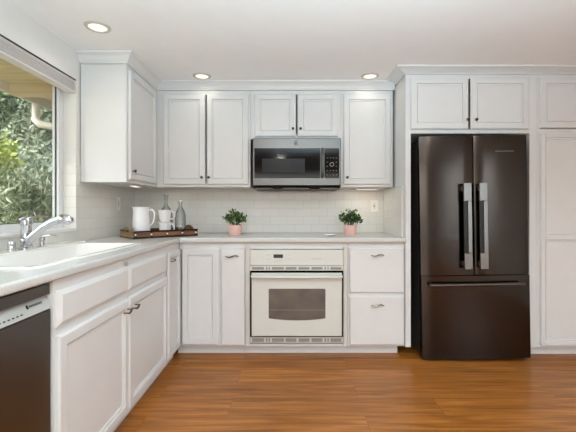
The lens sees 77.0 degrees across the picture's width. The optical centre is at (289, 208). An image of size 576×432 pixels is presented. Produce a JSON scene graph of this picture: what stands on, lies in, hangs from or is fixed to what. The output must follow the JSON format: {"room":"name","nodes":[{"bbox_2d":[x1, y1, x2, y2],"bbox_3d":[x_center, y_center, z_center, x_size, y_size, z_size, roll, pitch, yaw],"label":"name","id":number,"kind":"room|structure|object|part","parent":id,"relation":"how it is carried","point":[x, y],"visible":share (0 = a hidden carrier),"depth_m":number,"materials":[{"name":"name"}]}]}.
{"room":"kitchen","nodes":[
{"label":"kitchen","id":0,"kind":"room"},
{"bbox_2d":[0,0,134,250],"bbox_3d":[-1.552,0.031,-0.025,0.156,2.250,6.950,0,0,0],"label":"wall","id":1,"kind":"structure","parent":0,"point":[92,207],"depth_m":2.50,"materials":[{"name":"paint"}]},
{"bbox_2d":[0,58,51,110],"bbox_3d":[-2.115,-1.159,2.777,0.960,0.210,7.555,0,0,0],"label":"roof eave","id":2,"kind":"object","parent":1,"relation":"attached to","point":[15,81],"visible":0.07,"depth_m":3.30,"materials":[{"name":"paint"}]},
{"bbox_2d":[31,103,51,129],"bbox_3d":[-2.109,-0.862,3.515,0.954,0.385,0.126,0,0,10],"label":"downspout","id":3,"kind":"object","parent":2,"relation":"hanging from","point":[35,118],"visible":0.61,"depth_m":3.56,"materials":[{"name":"paint"}]},
{"bbox_2d":[0,34,75,92],"bbox_3d":[-1.505,-0.846,1.850,0.064,0.095,1.288,0,0,0],"label":"window shade","id":4,"kind":"object","parent":1,"relation":"attached to","point":[11,52],"visible":1,"depth_m":2.10,"materials":[{"name":"fabric"}]},
{"bbox_2d":[0,85,76,238],"bbox_3d":[-1.538,-0.372,1.850,0.145,1.044,1.299,0,0,0],"label":"window","id":5,"kind":"structure","parent":1,"relation":"in","point":[9,230],"depth_m":2.45,"materials":[{"name":"white plastic"}]},
{"bbox_3d":[-1.514,0.141,1.847,0.099,0.018,1.291,0,0,0],"label":"sill","id":6,"kind":"part","parent":5,"relation":"part of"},
{"bbox_2d":[0,165,134,250],"bbox_3d":[-1.518,-0.041,1.875,0.089,0.527,3.149,0,0,0],"label":"tile backsplash","id":7,"kind":"structure","parent":1,"relation":"attached to","point":[92,207],"depth_m":2.66,"materials":[{"name":"white tile"}]},
{"bbox_2d":[116,197,119,210],"bbox_3d":[-1.469,-0.044,3.100,0.007,0.116,0.072,0,0,0],"label":"outlet","id":8,"kind":"object","parent":1,"relation":"attached to","point":[117,198],"visible":1,"depth_m":3.09,"materials":[{"name":"plastic"}]},
{"bbox_2d":[81,64,165,188],"bbox_3d":[-1.288,-0.605,2.995,0.369,0.830,0.899,0,0,0],"label":"upper cabinet","id":9,"kind":"object","parent":1,"relation":"attached to","point":[119,107],"visible":0.92,"depth_m":2.55,"materials":[{"name":"white paint"}]},
{"bbox_3d":[-1.312,-0.606,2.548,0.316,0.828,0.004,0,0,0],"label":"panel moulding","id":10,"kind":"part","parent":9,"relation":"part of","materials":[{"name":"white paint"}]},
{"bbox_3d":[-1.140,-0.600,2.826,0.018,0.780,0.508,0,0,0],"label":"door","id":11,"kind":"part","parent":9,"relation":"part of","materials":[{"name":"white paint"}]},
{"bbox_2d":[75,50,394,89],"bbox_3d":[-0.289,-1.058,2.805,2.379,0.072,0.630,0,0,0],"label":"trim","id":12,"kind":"structure","parent":1,"relation":"attached to","point":[128,57],"depth_m":3.08,"materials":[{"name":"white paint"}]},
{"bbox_2d":[8,0,575,93],"bbox_3d":[0.860,-1.144,-0.025,4.980,0.100,7.250,0,0,0],"label":"ceiling","id":13,"kind":"structure","parent":0,"point":[176,39],"depth_m":2.24,"materials":[{"name":"paint"}]},
{"bbox_2d":[84,21,110,32],"bbox_3d":[-1.155,-1.090,2.175,0.148,0.006,0.148,0,0,0],"label":"recessed light","id":14,"kind":"object","parent":13,"relation":"in","point":[95,26],"visible":1,"depth_m":2.17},
{"bbox_2d":[193,73,210,79],"bbox_3d":[-0.724,-1.090,2.977,0.148,0.006,0.148,0,0,0],"label":"recessed light","id":15,"kind":"object","parent":13,"relation":"in","point":[203,76],"visible":1,"depth_m":2.98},
{"bbox_2d":[361,73,378,79],"bbox_3d":[0.658,-1.090,2.977,0.148,0.006,0.148,0,0,0],"label":"recessed light","id":16,"kind":"object","parent":13,"relation":"in","point":[368,76],"visible":1,"depth_m":2.98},
{"bbox_2d":[386,65,575,84],"bbox_3d":[2.001,-1.072,2.899,2.378,0.044,0.318,0,0,0],"label":"trim","id":17,"kind":"structure","parent":13,"relation":"attached to","point":[399,71],"depth_m":2.79,"materials":[{"name":"white paint"}]},
{"bbox_2d":[135,94,469,232],"bbox_3d":[0.860,0.031,3.522,4.980,2.250,0.156,0,0,0],"label":"wall","id":18,"kind":"structure","parent":0,"point":[202,209],"depth_m":3.44,"materials":[{"name":"tile"}]},
{"bbox_2d":[157,91,253,188],"bbox_3d":[-0.745,-0.605,3.257,0.807,0.830,0.369,0,0,0],"label":"upper cabinet","id":19,"kind":"object","parent":18,"relation":"attached to","point":[204,141],"visible":0.98,"depth_m":3.11,"materials":[{"name":"white paint"}]},
{"bbox_3d":[-0.908,-0.598,3.110,0.360,0.776,0.018,0,0,0],"label":"door","id":20,"kind":"part","parent":19,"relation":"part of","materials":[{"name":"white paint"}]},
{"bbox_3d":[-0.535,-0.598,3.110,0.360,0.776,0.018,0,0,0],"label":"door","id":21,"kind":"part","parent":19,"relation":"part of","materials":[{"name":"white paint"}]},
{"bbox_2d":[135,189,382,231],"bbox_3d":[-0.286,-0.021,3.447,2.376,0.487,0.006,0,0,0],"label":"tile backsplash","id":22,"kind":"structure","parent":18,"relation":"attached to","point":[202,209],"depth_m":3.44,"materials":[{"name":"white tile"}]},
{"bbox_2d":[251,91,340,142],"bbox_3d":[0.049,-0.810,3.257,0.776,0.419,0.369,0,0,0],"label":"upper cabinet","id":23,"kind":"object","parent":18,"relation":"attached to","point":[274,114],"visible":0.93,"depth_m":3.11,"materials":[{"name":"white paint"}]},
{"bbox_3d":[-0.126,-0.803,3.110,0.355,0.365,0.018,0,0,0],"label":"door","id":24,"kind":"part","parent":23,"relation":"part of","materials":[{"name":"white paint"}]},
{"bbox_2d":[253,138,340,190],"bbox_3d":[0.057,-0.383,3.217,0.745,0.428,0.450,0,0,0],"label":"microwave","id":25,"kind":"object","parent":23,"relation":"attached to","point":[279,164],"visible":1,"depth_m":3.05,"materials":[{"name":"silver metal"}]},
{"bbox_3d":[0.273,-0.388,3.022,0.023,0.258,0.060,0,0,0],"label":"handle","id":26,"kind":"part","parent":25,"relation":"part of","materials":[{"name":"silver metal"}]},
{"bbox_3d":[0.238,-0.803,3.110,0.347,0.365,0.018,0,0,0],"label":"door","id":27,"kind":"part","parent":23,"relation":"part of","materials":[{"name":"white paint"}]},
{"bbox_2d":[339,91,392,188],"bbox_3d":[0.662,-0.605,3.257,0.446,0.830,0.369,0,0,0],"label":"upper cabinet","id":28,"kind":"object","parent":18,"relation":"attached to","point":[366,116],"visible":0.94,"depth_m":3.11,"materials":[{"name":"white paint"}]},
{"bbox_2d":[355,188,377,189],"bbox_3d":[0.700,-0.182,3.300,0.200,0.014,0.050,0,0,0],"label":"light","id":29,"kind":"object","parent":28,"relation":"attached to","point":[355,188],"visible":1,"depth_m":3.28,"materials":[{"name":"white plastic"}]},
{"bbox_2d":[370,200,377,211],"bbox_3d":[0.801,-0.029,3.439,0.072,0.116,0.007,0,0,0],"label":"outlet","id":30,"kind":"object","parent":18,"relation":"attached to","point":[373,203],"visible":1,"depth_m":3.44,"materials":[{"name":"plastic"}]},
{"bbox_2d":[114,345,575,431],"bbox_3d":[0.860,1.206,-0.025,4.980,0.100,7.250,0,0,0],"label":"floor","id":31,"kind":"structure","parent":0,"point":[401,391],"depth_m":2.27,"materials":[{"name":"brown wood"}]},
{"bbox_2d":[0,283,51,431],"bbox_3d":[-1.158,0.712,1.024,0.580,0.887,0.594,0,0,0],"label":"dishwasher","id":32,"kind":"object","parent":31,"relation":"on","point":[25,315],"visible":0.96,"depth_m":1.19,"materials":[{"name":"black plastic"}]},
{"bbox_3d":[-0.881,0.337,1.024,0.027,0.045,0.588,0,0,0],"label":"control panel","id":33,"kind":"part","parent":32,"relation":"part of","materials":[{"name":"silver metal"}]},
{"bbox_2d":[46,247,167,431],"bbox_3d":[-1.140,0.709,1.926,0.650,0.894,1.204,0,0,0],"label":"base cabinet","id":34,"kind":"object","parent":31,"relation":"on","point":[109,322],"visible":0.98,"depth_m":1.69,"materials":[{"name":"white paint"}]},
{"bbox_3d":[-0.858,0.370,1.623,0.018,0.135,0.578,0,0,0],"label":"false drawer","id":35,"kind":"part","parent":34,"relation":"part of","materials":[{"name":"white paint"}]},
{"bbox_3d":[-0.858,0.768,1.623,0.018,0.596,0.578,0,0,0],"label":"door","id":36,"kind":"part","parent":34,"relation":"part of","materials":[{"name":"white paint"}]},
{"bbox_3d":[-0.858,0.370,2.214,0.018,0.135,0.588,0,0,0],"label":"false drawer","id":37,"kind":"part","parent":34,"relation":"part of","materials":[{"name":"white paint"}]},
{"bbox_3d":[-0.858,0.768,2.219,0.018,0.596,0.598,0,0,0],"label":"door","id":38,"kind":"part","parent":34,"relation":"part of","materials":[{"name":"white paint"}]},
{"bbox_2d":[0,233,405,296],"bbox_3d":[-0.286,0.242,1.846,2.372,0.037,3.192,0,0,0],"label":"countertop","id":39,"kind":"structure","parent":34,"relation":"on","point":[11,280],"depth_m":2.50,"materials":[{"name":"white stone"}]},
{"bbox_2d":[18,214,73,249],"bbox_3d":[-1.270,0.118,1.876,0.302,0.183,0.079,0,0,9],"label":"faucet","id":40,"kind":"object","parent":39,"relation":"on","point":[27,236],"visible":1,"depth_m":1.86,"materials":[{"name":"silver metal"}]},
{"bbox_3d":[-1.346,0.048,1.900,0.142,0.025,0.028,0,0,0],"label":"lever","id":41,"kind":"part","parent":40,"relation":"part of","materials":[{"name":"silver metal"}]},
{"bbox_3d":[-1.289,0.116,1.873,0.210,0.159,0.048,0,0,0],"label":"spout","id":42,"kind":"part","parent":40,"relation":"part of","materials":[{"name":"silver metal"}]},
{"bbox_2d":[0,241,140,268],"bbox_3d":[-1.206,0.304,1.810,0.525,0.189,1.160,0,0,0],"label":"sink","id":43,"kind":"object","parent":39,"relation":"in","point":[59,252],"visible":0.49,"depth_m":1.95,"materials":[{"name":"white ceramic"}]},
{"bbox_2d":[7,241,15,250],"bbox_3d":[-1.400,0.186,1.820,0.038,0.047,0.038,0,0,0],"label":"air gap","id":44,"kind":"object","parent":43,"relation":"on","point":[11,245],"visible":1,"depth_m":1.81,"materials":[{"name":"silver metal"}]},
{"bbox_2d":[37,235,57,246],"bbox_3d":[-1.349,0.177,2.020,0.111,0.065,0.040,0,0,0],"label":"soap dispenser","id":45,"kind":"object","parent":43,"relation":"on","point":[41,238],"visible":1,"depth_m":2.01,"materials":[{"name":"silver metal"}]},
{"bbox_2d":[120,225,197,238],"bbox_3d":[-1.068,0.180,2.973,0.565,0.086,0.313,0,0,-42],"label":"serving tray","id":46,"kind":"object","parent":39,"relation":"on","point":[188,230],"visible":0.98,"depth_m":2.85,"materials":[{"name":"brown wood"}]},
{"bbox_2d":[131,207,154,231],"bbox_3d":[-1.176,0.097,2.884,0.150,0.226,0.147,0,0,44],"label":"jug","id":47,"kind":"object","parent":46,"relation":"on","point":[141,215],"visible":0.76,"depth_m":2.83,"materials":[{"name":"white ceramic"}]},
{"bbox_3d":[-1.101,0.069,2.885,0.053,0.140,0.013,0,0,0],"label":"handle","id":48,"kind":"part","parent":47,"relation":"part of","materials":[{"name":"white ceramic"}]},
{"bbox_2d":[157,222,174,229],"bbox_3d":[-1.017,0.160,2.968,0.126,0.101,0.105,0,0,-29],"label":"mug","id":49,"kind":"object","parent":46,"relation":"on","point":[162,225],"visible":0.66,"depth_m":2.93,"materials":[{"name":"white ceramic"}]},
{"bbox_2d":[157,210,175,221],"bbox_3d":[-1.020,0.058,2.969,0.126,0.101,0.105,0,0,-43],"label":"mug","id":50,"kind":"object","parent":49,"relation":"on","point":[164,215],"visible":0.99,"depth_m":2.93,"materials":[{"name":"white ceramic"}]},
{"bbox_2d":[222,208,246,235],"bbox_3d":[-0.453,0.106,3.063,0.200,0.233,0.194,0,0,40],"label":"potted plant","id":51,"kind":"object","parent":39,"relation":"on","point":[234,230],"visible":1,"depth_m":3.03,"materials":[{"name":"green plant"}]},
{"bbox_3d":[-0.464,0.179,3.070,0.124,0.088,0.124,0,0,0],"label":"pot","id":52,"kind":"part","parent":51,"relation":"part of","materials":[{"name":"pink ceramic"}]},
{"bbox_2d":[338,208,362,235],"bbox_3d":[0.514,0.108,3.082,0.207,0.230,0.176,0,0,-19],"label":"potted plant","id":53,"kind":"object","parent":39,"relation":"on","point":[349,230],"visible":1,"depth_m":3.04,"materials":[{"name":"green plant"}]},
{"bbox_3d":[0.509,0.179,3.070,0.124,0.088,0.124,0,0,0],"label":"pot","id":54,"kind":"part","parent":53,"relation":"part of","materials":[{"name":"pink ceramic"}]},
{"bbox_2d":[159,243,179,373],"bbox_3d":[-1.140,0.709,2.679,0.650,0.894,0.298,0,0,0],"label":"base cabinet","id":55,"kind":"object","parent":31,"relation":"on","point":[172,251],"visible":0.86,"depth_m":2.67,"materials":[{"name":"white paint"}]},
{"bbox_3d":[-0.858,0.688,2.680,0.018,0.756,0.269,0,0,0],"label":"door","id":56,"kind":"part","parent":55,"relation":"part of","materials":[{"name":"white paint"}]},
{"bbox_2d":[178,243,221,352],"bbox_3d":[-0.725,0.709,3.139,0.351,0.894,0.616,0,0,0],"label":"base cabinet","id":57,"kind":"object","parent":31,"relation":"on","point":[200,263],"visible":0.8,"depth_m":2.84,"materials":[{"name":"white paint"}]},
{"bbox_2d":[221,243,245,352],"bbox_3d":[-0.452,0.709,3.122,0.195,0.894,0.650,0,0,0],"label":"base cabinet","id":58,"kind":"object","parent":31,"relation":"on","point":[232,254],"visible":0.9,"depth_m":2.83,"materials":[{"name":"white paint"}]},
{"bbox_2d":[245,243,347,352],"bbox_3d":[0.051,0.709,3.140,0.806,0.894,0.613,0,0,0],"label":"base cabinet","id":59,"kind":"object","parent":31,"relation":"on","point":[250,347],"visible":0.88,"depth_m":2.85,"materials":[{"name":"white paint"}]},
{"bbox_3d":[-0.332,0.684,2.841,0.036,0.780,0.015,0,0,0],"label":"trim","id":60,"kind":"part","parent":59,"relation":"part of","materials":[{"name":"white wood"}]},
{"bbox_2d":[250,249,342,342],"bbox_3d":[0.052,0.685,3.068,0.729,0.732,0.635,0,0,0],"label":"wall oven","id":61,"kind":"object","parent":59,"relation":"in","point":[296,295],"visible":1,"depth_m":2.80,"materials":[{"name":"white metal"}]},
{"bbox_3d":[0.052,0.380,2.844,0.729,0.123,0.031,0,0,0],"label":"control panel","id":62,"kind":"part","parent":61,"relation":"part of","materials":[{"name":"beige ceramic"}]},
{"bbox_3d":[0.052,0.742,2.813,0.701,0.490,0.028,0,0,0],"label":"door","id":63,"kind":"part","parent":61,"relation":"part of","materials":[{"name":"white metal"}]},
{"bbox_3d":[0.052,0.520,2.776,0.713,0.026,0.050,0,0,0],"label":"handle","id":64,"kind":"part","parent":61,"relation":"part of","materials":[{"name":"white metal"}]},
{"bbox_3d":[0.435,0.684,2.841,0.034,0.780,0.015,0,0,0],"label":"trim","id":65,"kind":"part","parent":59,"relation":"part of","materials":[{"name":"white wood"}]},
{"bbox_2d":[346,243,403,352],"bbox_3d":[0.678,0.709,3.122,0.444,0.894,0.650,0,0,0],"label":"base cabinet","id":66,"kind":"object","parent":31,"relation":"on","point":[375,270],"visible":0.94,"depth_m":2.83,"materials":[{"name":"white paint"}]},
{"bbox_3d":[0.680,0.876,2.840,0.422,0.376,0.018,0,0,0],"label":"drawer","id":67,"kind":"part","parent":66,"relation":"part of","materials":[{"name":"white paint"}]},
{"bbox_3d":[0.680,0.481,2.840,0.422,0.348,0.018,0,0,0],"label":"drawer","id":68,"kind":"part","parent":66,"relation":"part of","materials":[{"name":"white paint"}]},
{"bbox_2d":[383,75,536,346],"bbox_3d":[1.408,0.053,3.112,1.040,2.204,0.659,0,0,0],"label":"tall cabinet","id":69,"kind":"object","parent":31,"relation":"on","point":[423,105],"visible":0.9,"depth_m":2.83,"materials":[{"name":"white paint"}]},
{"bbox_3d":[0.923,0.053,3.136,0.041,2.204,0.612,0,0,0],"label":"panel","id":70,"kind":"part","parent":69,"relation":"part of","materials":[{"name":"white paint"}]},
{"bbox_3d":[1.164,-0.822,2.820,0.450,0.401,0.018,0,0,0],"label":"door","id":71,"kind":"part","parent":69,"relation":"part of","materials":[{"name":"white paint"}]},
{"bbox_3d":[1.632,-0.822,2.820,0.454,0.401,0.018,0,0,0],"label":"door","id":72,"kind":"part","parent":69,"relation":"part of","materials":[{"name":"white paint"}]},
{"bbox_3d":[1.900,0.053,3.136,0.056,2.204,0.612,0,0,0],"label":"panel","id":73,"kind":"part","parent":69,"relation":"part of","materials":[{"name":"white paint"}]},
{"bbox_2d":[411,135,530,359],"bbox_3d":[1.403,0.296,3.041,0.820,1.705,0.718,-1,0,0],"label":"refrigerator","id":74,"kind":"object","parent":31,"relation":"on","point":[470,278],"visible":0.96,"depth_m":2.74,"materials":[{"name":"black metal"}]},
{"bbox_3d":[1.192,-0.025,2.772,0.404,1.057,0.056,-1,0,0],"label":"door","id":75,"kind":"part","parent":74,"relation":"part of","materials":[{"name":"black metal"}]},
{"bbox_3d":[1.329,0.128,2.720,0.058,0.646,0.049,-1,0,0],"label":"handle","id":76,"kind":"part","parent":74,"relation":"part of","materials":[{"name":"metal"}]},
{"bbox_3d":[1.412,0.819,2.766,0.820,0.630,0.068,-1,0,0],"label":"freezer drawer","id":77,"kind":"part","parent":74,"relation":"part of","materials":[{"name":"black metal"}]},
{"bbox_3d":[1.398,0.564,2.708,0.710,0.025,0.053,-1,0,0],"label":"handle","id":78,"kind":"part","parent":74,"relation":"part of","materials":[{"name":"metal"}]},
{"bbox_3d":[1.447,0.126,2.720,0.058,0.646,0.049,-1,0,0],"label":"handle","id":79,"kind":"part","parent":74,"relation":"part of","materials":[{"name":"metal"}]},
{"bbox_3d":[1.605,-0.032,2.772,0.404,1.057,0.056,-1,0,0],"label":"door","id":80,"kind":"part","parent":74,"relation":"part of","materials":[{"name":"black metal"}]},
{"bbox_2d":[531,75,575,353],"bbox_3d":[2.415,0.053,3.127,0.970,2.204,0.631,0,0,0],"label":"pantry cabinet","id":81,"kind":"object","parent":31,"relation":"on","point":[556,94],"visible":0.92,"depth_m":2.82,"materials":[{"name":"white paint"}]},
{"bbox_3d":[2.179,0.237,2.820,0.464,1.658,0.018,0,0,0],"label":"door","id":82,"kind":"part","parent":81,"relation":"part of","materials":[{"name":"white paint"}]},
{"bbox_3d":[2.179,-0.826,2.820,0.464,0.393,0.018,0,0,0],"label":"door","id":83,"kind":"part","parent":81,"relation":"part of","materials":[{"name":"white paint"}]},
{"label":"outside","id":84,"kind":"structure","parent":0,"visible":0},
{"bbox_3d":[-7.820,1.506,6.500,12.360,0.100,19.000,0,0,0],"label":"ground","id":85,"kind":"structure","parent":84,"visible":0},
{"bbox_2d":[0,131,25,219],"bbox_3d":[-3.581,0.312,4.104,1.301,2.290,1.120,0,0,0],"label":"shrub","id":86,"kind":"object","parent":85,"relation":"on","point":[6,154],"visible":0.44,"depth_m":3.95,"materials":[{"name":"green plant"}]},
{"bbox_2d":[0,90,31,164],"bbox_3d":[-5.786,-1.065,6.410,1.965,5.044,1.805,0,0,0],"label":"tree","id":87,"kind":"object","parent":85,"relation":"on","point":[5,98],"visible":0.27,"depth_m":6.70,"materials":[{"name":"green plant"}]},
{"bbox_2d":[0,160,51,223],"bbox_3d":[-2.394,0.495,3.464,0.923,1.923,1.050,0,0,-29],"label":"shrub","id":88,"kind":"object","parent":85,"relation":"on","point":[21,196],"visible":0.44,"depth_m":3.37,"materials":[{"name":"green leaves"},{"name":"bark"}]},
{"bbox_2d":[0,97,51,183],"bbox_3d":[-5.768,-1.193,9.019,2.250,5.298,2.286,0,0,35],"label":"tree","id":89,"kind":"object","parent":85,"relation":"on","point":[24,136],"visible":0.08,"depth_m":8.29,"materials":[{"name":"green plant"}]},
{"bbox_2d":[0,126,51,184],"bbox_3d":[-10.470,-2.565,14.057,5.864,8.801,5.610,0,0,19],"label":"tree","id":90,"kind":"object","parent":85,"relation":"on","point":[50,143],"visible":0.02,"depth_m":13.28,"materials":[{"name":"green plant"}]},
{"bbox_2d":[0,182,51,222],"bbox_3d":[-4.325,0.516,7.000,0.170,1.880,12.000,0,0,0],"label":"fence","id":91,"kind":"object","parent":85,"relation":"on","point":[16,182],"visible":0.02,"depth_m":6.04,"materials":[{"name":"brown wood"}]}
]}

